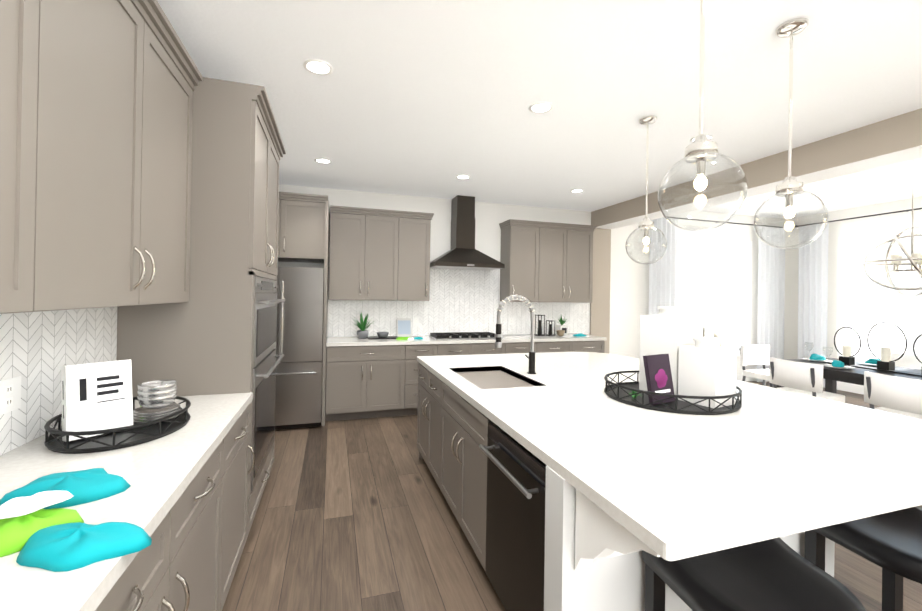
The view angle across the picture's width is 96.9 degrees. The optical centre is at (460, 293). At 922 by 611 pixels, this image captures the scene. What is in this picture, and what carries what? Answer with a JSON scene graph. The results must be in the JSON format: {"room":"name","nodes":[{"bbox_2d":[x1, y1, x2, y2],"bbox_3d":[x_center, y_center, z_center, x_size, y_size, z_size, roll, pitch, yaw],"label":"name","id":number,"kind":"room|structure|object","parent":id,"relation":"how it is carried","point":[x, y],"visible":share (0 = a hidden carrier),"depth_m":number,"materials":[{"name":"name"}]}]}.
{"room":"dining room and kitchen","nodes":[
{"label":"dining room and kitchen","id":0,"kind":"room"},
{"bbox_2d":[278,184,784,374],"bbox_3d":[1.710,0.033,6.440,9.290,3.050,0.160,1,0,-17],"label":"wall","id":1,"kind":"structure","parent":0,"point":[619,305],"depth_m":6.54,"materials":[{"name":"white paint"}]},
{"bbox_2d":[329,209,404,300],"bbox_3d":[-1.229,-0.461,5.288,0.897,1.096,0.348,1,0,-17],"label":"upper cabinet","id":2,"kind":"object","parent":1,"relation":"attached to","point":[379,254],"depth_m":5.12,"materials":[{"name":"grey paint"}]},
{"bbox_2d":[405,213,431,300],"bbox_3d":[-0.683,-0.452,5.460,0.478,1.096,0.348,1,0,-17],"label":"upper cabinet","id":3,"kind":"object","parent":1,"relation":"attached to","point":[417,229],"depth_m":5.32,"materials":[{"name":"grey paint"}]},
{"bbox_2d":[327,268,589,336],"bbox_3d":[0.163,0.106,5.901,3.958,0.989,0.018,1,0,-17],"label":"backsplash","id":4,"kind":"structure","parent":1,"relation":"attached to","point":[463,300],"depth_m":5.83,"materials":[{"name":"tile"}]},
{"bbox_2d":[430,195,504,269],"bbox_3d":[0.058,-0.836,5.603,0.960,0.987,0.518,1,0,-17],"label":"range hood","id":5,"kind":"object","parent":1,"relation":"attached to","point":[463,253],"visible":1,"depth_m":5.56,"materials":[{"name":"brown metal"}]},
{"bbox_2d":[500,223,542,301],"bbox_3d":[0.875,-0.426,5.949,0.508,1.096,0.348,1,0,-17],"label":"upper cabinet","id":6,"kind":"object","parent":1,"relation":"attached to","point":[521,252],"depth_m":5.80,"materials":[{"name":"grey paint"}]},
{"bbox_2d":[543,223,594,302],"bbox_3d":[1.463,-0.416,6.134,0.958,1.096,0.348,1,0,-17],"label":"upper cabinet","id":7,"kind":"object","parent":1,"relation":"attached to","point":[547,261],"depth_m":5.98,"materials":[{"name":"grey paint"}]},
{"bbox_2d":[677,236,751,355],"bbox_3d":[4.452,0.076,7.287,1.850,2.105,0.150,1,0,-17],"label":"nook window","id":8,"kind":"structure","parent":1,"relation":"in","point":[711,245],"depth_m":7.38,"materials":[{"name":"white"}]},
{"bbox_2d":[663,217,787,228],"bbox_3d":[4.547,-1.255,7.223,3.298,0.048,0.108,1,0,-17],"label":"curtain rod","id":9,"kind":"object","parent":1,"relation":"attached to","point":[727,222],"depth_m":7.26,"materials":[{"name":"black metal"}]},
{"bbox_2d":[649,218,677,314],"bbox_3d":[3.347,0.159,6.777,0.580,2.828,0.070,1,0,-17],"label":"curtain","id":10,"kind":"object","parent":9,"relation":"hanging from","point":[663,281],"visible":0.33,"depth_m":6.77,"materials":[{"name":"white fabric"}]},
{"bbox_2d":[757,226,784,381],"bbox_3d":[5.703,0.198,7.517,0.680,2.828,0.070,1,0,-17],"label":"curtain","id":11,"kind":"object","parent":9,"relation":"hanging from","point":[771,294],"visible":0.67,"depth_m":7.51,"materials":[{"name":"white fabric"}]},
{"bbox_2d":[736,375,756,381],"bbox_3d":[4.248,1.536,7.189,3.950,0.130,0.014,1,0,-17],"label":"baseboard","id":12,"kind":"structure","parent":1,"relation":"attached to","point":[738,377],"depth_m":7.49,"materials":[{"name":"white"}]},
{"bbox_2d":[157,0,921,218],"bbox_3d":[3.007,-1.445,2.393,9.690,0.290,8.820,1,0,-17],"label":"ceiling","id":13,"kind":"structure","parent":0,"point":[427,98],"depth_m":2.63,"materials":[{"name":"white paint"}]},
{"bbox_2d":[303,59,332,75],"bbox_3d":[-0.857,-1.354,2.457,0.170,0.010,0.170,1,0,-17],"label":"recessed light","id":14,"kind":"object","parent":13,"relation":"in","point":[318,67],"visible":1,"depth_m":2.45,"materials":[{"name":"white"}]},
{"bbox_2d":[314,158,331,163],"bbox_3d":[-1.412,-1.355,4.190,0.170,0.010,0.170,1,0,-17],"label":"recessed light","id":15,"kind":"object","parent":13,"relation":"in","point":[323,160],"visible":0.98,"depth_m":4.18,"materials":[{"name":"white"}]},
{"bbox_2d":[456,175,470,178],"bbox_3d":[0.025,-1.331,4.684,0.170,0.010,0.170,1,0,-17],"label":"recessed light","id":16,"kind":"object","parent":13,"relation":"in","point":[463,176],"visible":1,"depth_m":4.67,"materials":[{"name":"white"}]},
{"bbox_2d":[529,102,552,113],"bbox_3d":[0.574,-1.330,2.938,0.170,0.010,0.170,1,0,-17],"label":"recessed light","id":17,"kind":"object","parent":13,"relation":"in","point":[541,107],"visible":1,"depth_m":2.93,"materials":[{"name":"white"}]},
{"bbox_2d":[570,189,583,192],"bbox_3d":[1.483,-1.306,5.215,0.170,0.010,0.170,1,0,-17],"label":"recessed light","id":18,"kind":"object","parent":13,"relation":"in","point":[577,190],"visible":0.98,"depth_m":5.20,"materials":[{"name":"white"}]},
{"bbox_2d":[625,115,666,264],"bbox_3d":[1.407,-0.769,3.095,0.290,1.104,0.290,1,0,-17],"label":"pendant light","id":19,"kind":"object","parent":13,"relation":"hanging from","point":[646,224],"visible":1,"depth_m":3.08,"materials":[{"name":"clear glass"}]},
{"bbox_2d":[690,135,712,142],"bbox_3d":[2.035,-1.305,3.460,0.170,0.010,0.170,1,0,-17],"label":"recessed light","id":20,"kind":"object","parent":13,"relation":"in","point":[710,137],"visible":0.4,"depth_m":3.44,"materials":[{"name":"white"}]},
{"bbox_2d":[658,0,747,231],"bbox_3d":[0.902,-0.784,1.532,0.290,1.104,0.290,1,0,-17],"label":"pendant light","id":21,"kind":"object","parent":13,"relation":"hanging from","point":[701,150],"visible":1,"depth_m":1.52,"materials":[{"name":"clear glass"}]},
{"bbox_2d":[592,108,921,228],"bbox_3d":[3.505,-1.160,2.528,0.350,0.262,8.380,1,0,-17],"label":"header beam","id":22,"kind":"structure","parent":13,"relation":"attached to","point":[890,141],"depth_m":3.59,"materials":[{"name":"beige paint"}]},
{"bbox_2d":[753,17,828,248],"bbox_3d":[1.628,-0.770,2.022,0.290,1.104,0.290,1,0,-17],"label":"pendant light","id":23,"kind":"object","parent":13,"relation":"hanging from","point":[790,187],"visible":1,"depth_m":2.02,"materials":[{"name":"clear glass"}]},
{"bbox_2d":[863,160,921,296],"bbox_3d":[4.646,-0.711,4.208,0.720,1.489,0.720,1,0,-17],"label":"chandelier","id":24,"kind":"object","parent":13,"relation":"hanging from","point":[915,259],"visible":0.92,"depth_m":4.21,"materials":[{"name":"silver metal"}]},
{"bbox_2d":[222,381,921,610],"bbox_3d":[2.960,1.609,2.379,9.690,0.100,8.820,1,0,-17],"label":"floor","id":25,"kind":"structure","parent":0,"point":[354,515],"depth_m":2.50,"materials":[{"name":"brown wood"}]},
{"bbox_2d":[100,432,231,610],"bbox_3d":[-1.152,1.045,1.083,0.642,0.890,1.315,1,0,-17],"label":"base cabinet","id":26,"kind":"object","parent":25,"relation":"on","point":[182,500],"depth_m":1.38,"materials":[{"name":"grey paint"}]},
{"bbox_2d":[0,393,251,610],"bbox_3d":[-0.751,0.581,-0.144,0.656,0.040,4.980,1,0,-17],"label":"countertop","id":27,"kind":"structure","parent":26,"relation":"on","point":[158,472],"depth_m":1.23,"materials":[{"name":"white stone"}]},
{"bbox_2d":[0,472,151,571],"bbox_3d":[-0.904,0.517,0.921,0.412,0.090,0.173,1,0,10],"label":"cloth","id":28,"kind":"object","parent":27,"relation":"on","point":[41,526],"depth_m":0.92,"materials":[{"name":"teal fabric"}]},
{"bbox_2d":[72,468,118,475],"bbox_3d":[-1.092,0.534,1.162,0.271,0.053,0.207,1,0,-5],"label":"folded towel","id":29,"kind":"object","parent":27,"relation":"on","point":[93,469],"depth_m":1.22,"materials":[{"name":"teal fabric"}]},
{"bbox_2d":[44,396,190,453],"bbox_3d":[-1.377,0.520,1.676,0.444,0.076,0.534,1,0,-17],"label":"tray","id":30,"kind":"object","parent":27,"relation":"on","point":[136,433],"visible":0.71,"depth_m":1.52,"materials":[{"name":"black metal"}]},
{"bbox_2d":[61,359,132,441],"bbox_3d":[-1.415,0.409,1.596,0.088,0.279,0.201,1,0,35],"label":"book","id":31,"kind":"object","parent":30,"relation":"on","point":[96,396],"visible":0.98,"depth_m":1.57,"materials":[{"name":"white paper"}]},
{"bbox_2d":[133,380,180,422],"bbox_3d":[-1.319,0.471,1.778,0.176,0.162,0.176,1,0,-17],"label":"bowls","id":32,"kind":"object","parent":30,"relation":"on","point":[156,399],"visible":0.9,"depth_m":1.74,"materials":[{"name":"white metal"}]},
{"bbox_2d":[116,77,285,534],"bbox_3d":[-1.632,0.147,2.785,0.718,2.685,1.130,1,0,-17],"label":"tall cabinet","id":33,"kind":"object","parent":25,"relation":"on","point":[216,334],"visible":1,"depth_m":2.30,"materials":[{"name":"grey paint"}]},
{"bbox_2d":[228,404,251,591],"bbox_3d":[-1.413,1.045,1.914,0.642,0.890,0.657,1,0,-17],"label":"base cabinet","id":34,"kind":"object","parent":25,"relation":"on","point":[238,510],"depth_m":2.10,"materials":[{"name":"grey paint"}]},
{"bbox_2d":[275,267,323,429],"bbox_3d":[-2.077,0.602,4.723,0.915,1.780,0.827,1,0,-17],"label":"refrigerator","id":35,"kind":"object","parent":25,"relation":"on","point":[299,366],"visible":0.38,"depth_m":4.46,"materials":[{"name":"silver metal"}]},
{"bbox_2d":[278,192,328,425],"bbox_3d":[-2.096,0.184,4.823,0.985,2.615,0.716,1,0,-17],"label":"tall cabinet","id":36,"kind":"object","parent":25,"relation":"on","point":[303,227],"visible":0.46,"depth_m":4.62,"materials":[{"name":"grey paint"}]},
{"bbox_2d":[326,345,405,420],"bbox_3d":[-1.212,1.062,5.142,0.910,0.890,0.638,1,0,-17],"label":"base cabinet","id":37,"kind":"object","parent":25,"relation":"on","point":[370,378],"depth_m":4.84,"materials":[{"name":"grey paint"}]},
{"bbox_2d":[326,333,605,344],"bbox_3d":[0.169,0.620,5.569,3.794,0.040,0.651,1,0,-17],"label":"countertop","id":38,"kind":"structure","parent":37,"relation":"on","point":[330,340],"depth_m":5.20,"materials":[{"name":"white stone"}]},
{"bbox_2d":[354,312,373,338],"bbox_3d":[-1.245,0.396,5.228,0.318,0.360,0.320,1,0,-17],"label":"potted plant","id":39,"kind":"object","parent":38,"relation":"on","point":[362,332],"visible":1,"depth_m":5.19,"materials":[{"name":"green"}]},
{"bbox_2d":[367,336,397,338],"bbox_3d":[-0.999,0.574,5.275,0.400,0.012,0.200,1,0,-17],"label":"tray","id":40,"kind":"object","parent":38,"relation":"on","point":[391,337],"visible":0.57,"depth_m":5.24,"materials":[{"name":"black metal"}]},
{"bbox_2d":[377,332,388,337],"bbox_3d":[-1.008,0.534,5.272,0.150,0.065,0.148,1,0,-17],"label":"ceramic bowl","id":41,"kind":"object","parent":40,"relation":"on","point":[382,334],"visible":1,"depth_m":5.22,"materials":[{"name":"grey ceramic"}]},
{"bbox_2d":[397,318,411,336],"bbox_3d":[-0.773,0.465,5.562,0.200,0.246,0.072,1,0,-17],"label":"print","id":42,"kind":"object","parent":38,"relation":"on","point":[404,328],"visible":0.93,"depth_m":5.55,"materials":[{"name":"blue paper"}]},
{"bbox_2d":[396,337,422,339],"bbox_3d":[-0.653,0.570,5.210,0.355,0.030,0.163,1,0,-17],"label":"napkins","id":43,"kind":"object","parent":38,"relation":"on","point":[405,338],"visible":1,"depth_m":5.17,"materials":[{"name":"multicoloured fabric"}]},
{"bbox_2d":[427,332,503,339],"bbox_3d":[0.054,0.573,5.543,0.930,0.050,0.480,1,0,-17],"label":"gas cooktop","id":44,"kind":"object","parent":38,"relation":"in","point":[460,335],"visible":0.94,"depth_m":5.41,"materials":[{"name":"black metal"}]},
{"bbox_2d":[535,315,544,335],"bbox_3d":[1.153,0.466,5.972,0.108,0.300,0.108,1,0,-17],"label":"lantern","id":45,"kind":"object","parent":38,"relation":"on","point":[539,332],"depth_m":5.94,"materials":[{"name":"black metal"}]},
{"bbox_2d":[546,320,554,335],"bbox_3d":[1.303,0.509,5.956,0.098,0.220,0.098,1,0,-17],"label":"lantern","id":46,"kind":"object","parent":38,"relation":"on","point":[550,325],"depth_m":5.93,"materials":[{"name":"black metal"}]},
{"bbox_2d":[556,330,564,335],"bbox_3d":[1.441,0.578,5.916,0.120,0.085,0.120,1,0,-17],"label":"bronze bowl","id":47,"kind":"object","parent":38,"relation":"on","point":[560,332],"visible":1,"depth_m":5.88,"materials":[{"name":"beige"}]},
{"bbox_2d":[556,315,567,334],"bbox_3d":[1.494,0.463,6.131,0.301,0.318,0.250,1,0,-17],"label":"potted plant","id":48,"kind":"object","parent":38,"relation":"on","point":[562,326],"visible":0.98,"depth_m":6.08,"materials":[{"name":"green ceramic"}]},
{"bbox_2d":[406,345,441,414],"bbox_3d":[-0.588,1.073,5.338,0.515,0.890,0.638,1,0,-17],"label":"base cabinet","id":49,"kind":"object","parent":25,"relation":"on","point":[412,351],"depth_m":5.01,"materials":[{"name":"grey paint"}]},
{"bbox_2d":[442,341,505,355],"bbox_3d":[0.042,1.083,5.536,0.920,0.890,0.638,1,0,-17],"label":"base cabinet","id":50,"kind":"object","parent":25,"relation":"on","point":[446,349],"depth_m":5.24,"materials":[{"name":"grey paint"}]},
{"bbox_2d":[506,341,541,353],"bbox_3d":[0.700,1.094,5.743,0.575,0.890,0.638,1,0,-17],"label":"base cabinet","id":51,"kind":"object","parent":25,"relation":"on","point":[511,346],"depth_m":5.45,"materials":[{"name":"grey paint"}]},
{"bbox_2d":[542,341,604,352],"bbox_3d":[1.435,1.107,5.974,1.080,0.890,0.638,1,0,-17],"label":"base cabinet","id":52,"kind":"object","parent":25,"relation":"on","point":[547,346],"depth_m":5.68,"materials":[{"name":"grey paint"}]},
{"bbox_2d":[417,360,834,610],"bbox_3d":[0.928,1.084,2.661,2.012,0.890,2.863,1,0,-17],"label":"kitchen island","id":53,"kind":"object","parent":25,"relation":"on","point":[564,481],"depth_m":1.67,"materials":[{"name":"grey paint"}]},
{"bbox_2d":[417,352,921,560],"bbox_3d":[0.991,0.620,2.666,2.006,0.040,2.970,1,0,-17],"label":"island countertop","id":54,"kind":"structure","parent":53,"relation":"on","point":[782,464],"depth_m":1.55,"materials":[{"name":"white stone"}]},
{"bbox_2d":[495,294,535,373],"bbox_3d":[0.391,0.299,3.023,0.330,0.584,0.134,1,0,-17],"label":"pull-down faucet","id":55,"kind":"object","parent":54,"relation":"on","point":[498,344],"visible":1,"depth_m":2.99,"materials":[{"name":"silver metal"}]},
{"bbox_2d":[604,370,741,414],"bbox_3d":[1.196,0.555,2.359,0.704,0.091,0.704,1,0,-17],"label":"tray","id":56,"kind":"object","parent":54,"relation":"on","point":[620,391],"visible":0.69,"depth_m":2.13,"materials":[{"name":"black metal"}]},
{"bbox_2d":[629,391,641,398],"bbox_3d":[0.972,0.560,2.282,0.081,0.061,0.077,1,0,-17],"label":"sprig","id":57,"kind":"object","parent":56,"relation":"on","point":[634,396],"visible":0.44,"depth_m":2.28,"materials":[{"name":"green plant"}]},
{"bbox_2d":[643,354,674,404],"bbox_3d":[1.075,0.462,2.218,0.190,0.255,0.066,1,0,-29],"label":"book","id":58,"kind":"object","parent":56,"relation":"on","point":[658,374],"visible":0.94,"depth_m":2.20,"materials":[{"name":"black paper"}]},
{"bbox_2d":[639,306,702,394],"bbox_3d":[1.268,0.338,2.476,0.244,0.515,0.244,1,0,-29],"label":"canister","id":59,"kind":"object","parent":56,"relation":"on","point":[669,330],"visible":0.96,"depth_m":2.40,"materials":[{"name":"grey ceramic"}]},
{"bbox_2d":[678,337,736,407],"bbox_3d":[1.350,0.421,2.244,0.200,0.350,0.200,1,0,-29],"label":"canister","id":60,"kind":"object","parent":56,"relation":"on","point":[706,366],"visible":0.98,"depth_m":2.18,"materials":[{"name":"grey ceramic"}]},
{"bbox_2d":[642,537,865,610],"bbox_3d":[0.906,1.168,1.247,0.480,0.709,0.467,1,0,-11],"label":"stool","id":61,"kind":"object","parent":25,"relation":"on","point":[777,574],"visible":0.75,"depth_m":1.26,"materials":[{"name":"black leather"}]},
{"bbox_2d":[804,506,921,610],"bbox_3d":[1.668,1.181,1.492,0.480,0.709,0.467,1,0,-11],"label":"stool","id":62,"kind":"object","parent":25,"relation":"on","point":[890,543],"visible":0.69,"depth_m":1.54,"materials":[{"name":"black leather"}]},
{"bbox_3d":[4.659,1.587,4.213,2.850,0.012,3.900,1,0,-17],"label":"dining rug","id":63,"kind":"object","parent":25,"relation":"on","visible":0},
{"bbox_2d":[739,345,772,386],"bbox_3d":[4.178,1.153,5.581,0.500,0.842,0.500,1,0,-17],"label":"dining chair","id":64,"kind":"object","parent":63,"relation":"on","point":[754,354],"visible":0.54,"depth_m":5.76,"materials":[{"name":"grey"}]},
{"bbox_2d":[769,357,844,402],"bbox_3d":[3.696,1.141,4.381,0.500,0.842,0.500,1,0,-17],"label":"dining chair","id":65,"kind":"object","parent":63,"relation":"on","point":[800,377],"visible":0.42,"depth_m":4.25,"materials":[{"name":"grey fabric"}]},
{"bbox_2d":[777,357,921,393],"bbox_3d":[4.609,1.206,4.223,1.050,0.747,2.050,1,0,-17],"label":"dining table","id":66,"kind":"object","parent":63,"relation":"on","point":[832,376],"visible":0.2,"depth_m":4.43,"materials":[{"name":"black wood"}]},
{"bbox_2d":[803,342,831,361],"bbox_3d":[4.370,0.727,5.052,0.305,0.210,0.355,1,0,-17],"label":"place setting","id":67,"kind":"object","parent":66,"relation":"on","point":[814,357],"visible":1,"depth_m":5.00,"materials":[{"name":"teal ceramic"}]},
{"bbox_2d":[821,347,854,368],"bbox_3d":[4.180,0.722,4.573,0.305,0.210,0.355,1,0,-17],"label":"place setting","id":68,"kind":"object","parent":66,"relation":"on","point":[836,364],"visible":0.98,"depth_m":4.52,"materials":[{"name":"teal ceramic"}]},
{"bbox_2d":[851,347,880,365],"bbox_3d":[4.776,0.732,4.760,0.305,0.210,0.355,1,0,-17],"label":"place setting","id":69,"kind":"object","parent":66,"relation":"on","point":[871,362],"visible":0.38,"depth_m":4.74,"materials":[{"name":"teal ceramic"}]},
{"bbox_2d":[828,322,921,376],"bbox_3d":[4.572,0.569,4.377,0.158,0.526,1.066,1,0,-17],"label":"candle holder","id":70,"kind":"object","parent":66,"relation":"on","point":[885,363],"visible":1,"depth_m":4.40,"materials":[{"name":"black metal"}]},
{"bbox_2d":[864,371,921,418],"bbox_3d":[3.951,1.141,3.571,0.500,0.842,0.500,1,0,-17],"label":"dining chair","id":71,"kind":"object","parent":63,"relation":"on","point":[896,395],"visible":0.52,"depth_m":3.52,"materials":[{"name":"grey"}]},
{"bbox_2d":[891,353,921,368],"bbox_3d":[5.298,1.168,4.885,0.500,0.842,0.500,1,0,-17],"label":"dining chair","id":72,"kind":"object","parent":63,"relation":"on","point":[909,361],"visible":0.06,"depth_m":5.02,"materials":[{"name":"grey fabric"}]},
{"bbox_2d":[784,197,921,385],"bbox_3d":[7.454,0.110,3.854,0.120,3.050,8.540,1,0,-17],"label":"wall","id":73,"kind":"structure","parent":0,"point":[899,221],"depth_m":7.02,"materials":[{"name":"white paint"}]},
{"bbox_2d":[837,382,863,394],"bbox_3d":[6.713,1.568,5.906,0.015,0.130,3.900,1,0,-17],"label":"baseboard","id":74,"kind":"structure","parent":73,"relation":"attached to","point":[858,389],"depth_m":6.76,"materials":[{"name":"white"}]},
{"bbox_2d":[795,208,921,227],"bbox_3d":[6.638,-1.228,6.107,0.109,0.048,3.016,1,0,-17],"label":"curtain rod","id":75,"kind":"object","parent":73,"relation":"attached to","point":[862,216],"visible":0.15,"depth_m":6.53,"materials":[{"name":"black metal"}]},
{"bbox_2d":[798,223,828,387],"bbox_3d":[6.198,0.205,7.212,0.070,2.828,0.460,1,0,-17],"label":"curtain","id":76,"kind":"object","parent":75,"relation":"hanging from","point":[812,291],"visible":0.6,"depth_m":7.21,"materials":[{"name":"white fabric"}]},
{"bbox_2d":[837,228,921,361],"bbox_3d":[6.722,0.106,6.066,0.150,2.105,1.880,1,0,-17],"label":"nook window","id":77,"kind":"structure","parent":73,"relation":"in","point":[846,272],"depth_m":6.62,"materials":[{"name":"white"}]},
{"bbox_3d":[-1.523,0.054,1.032,0.120,2.860,8.540,1,0,-17],"label":"wall","id":78,"kind":"structure","parent":0,"visible":0},
{"bbox_2d":[0,0,63,313],"bbox_3d":[-1.086,-0.547,0.442,0.332,1.189,1.334,1,0,-17],"label":"upper cabinet","id":79,"kind":"object","parent":78,"relation":"attached to","point":[31,31],"depth_m":1.05,"materials":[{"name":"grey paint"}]},
{"bbox_2d":[0,307,116,455],"bbox_3d":[-1.056,0.301,-0.230,0.018,0.507,4.960,1,0,-17],"label":"backsplash","id":80,"kind":"structure","parent":78,"relation":"attached to","point":[38,349],"depth_m":1.58,"materials":[{"name":"tile"}]},
{"bbox_2d":[60,0,195,309],"bbox_3d":[-1.443,-0.548,1.579,0.332,1.189,1.277,1,0,-17],"label":"upper cabinet","id":81,"kind":"object","parent":78,"relation":"attached to","point":[96,106],"depth_m":1.52,"materials":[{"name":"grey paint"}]},
{"label":"outside","id":82,"kind":"structure","parent":0,"visible":0},
{"bbox_2d":[683,314,906,358],"bbox_3d":[32.195,2.490,14.702,90.000,0.050,70.000,1,0,-17],"label":"ground","id":83,"kind":"structure","parent":82,"point":[891,337],"depth_m":25.04,"materials":[{"name":"beige"}]},
{"bbox_2d":[703,327,723,346],"bbox_3d":[30.669,-1.686,22.049,69.319,8.480,31.419,1,0,-10],"label":"houses","id":84,"kind":"structure","parent":83,"relation":"on","point":[721,343],"depth_m":9.53,"materials":[{"name":"white"}]}
]}

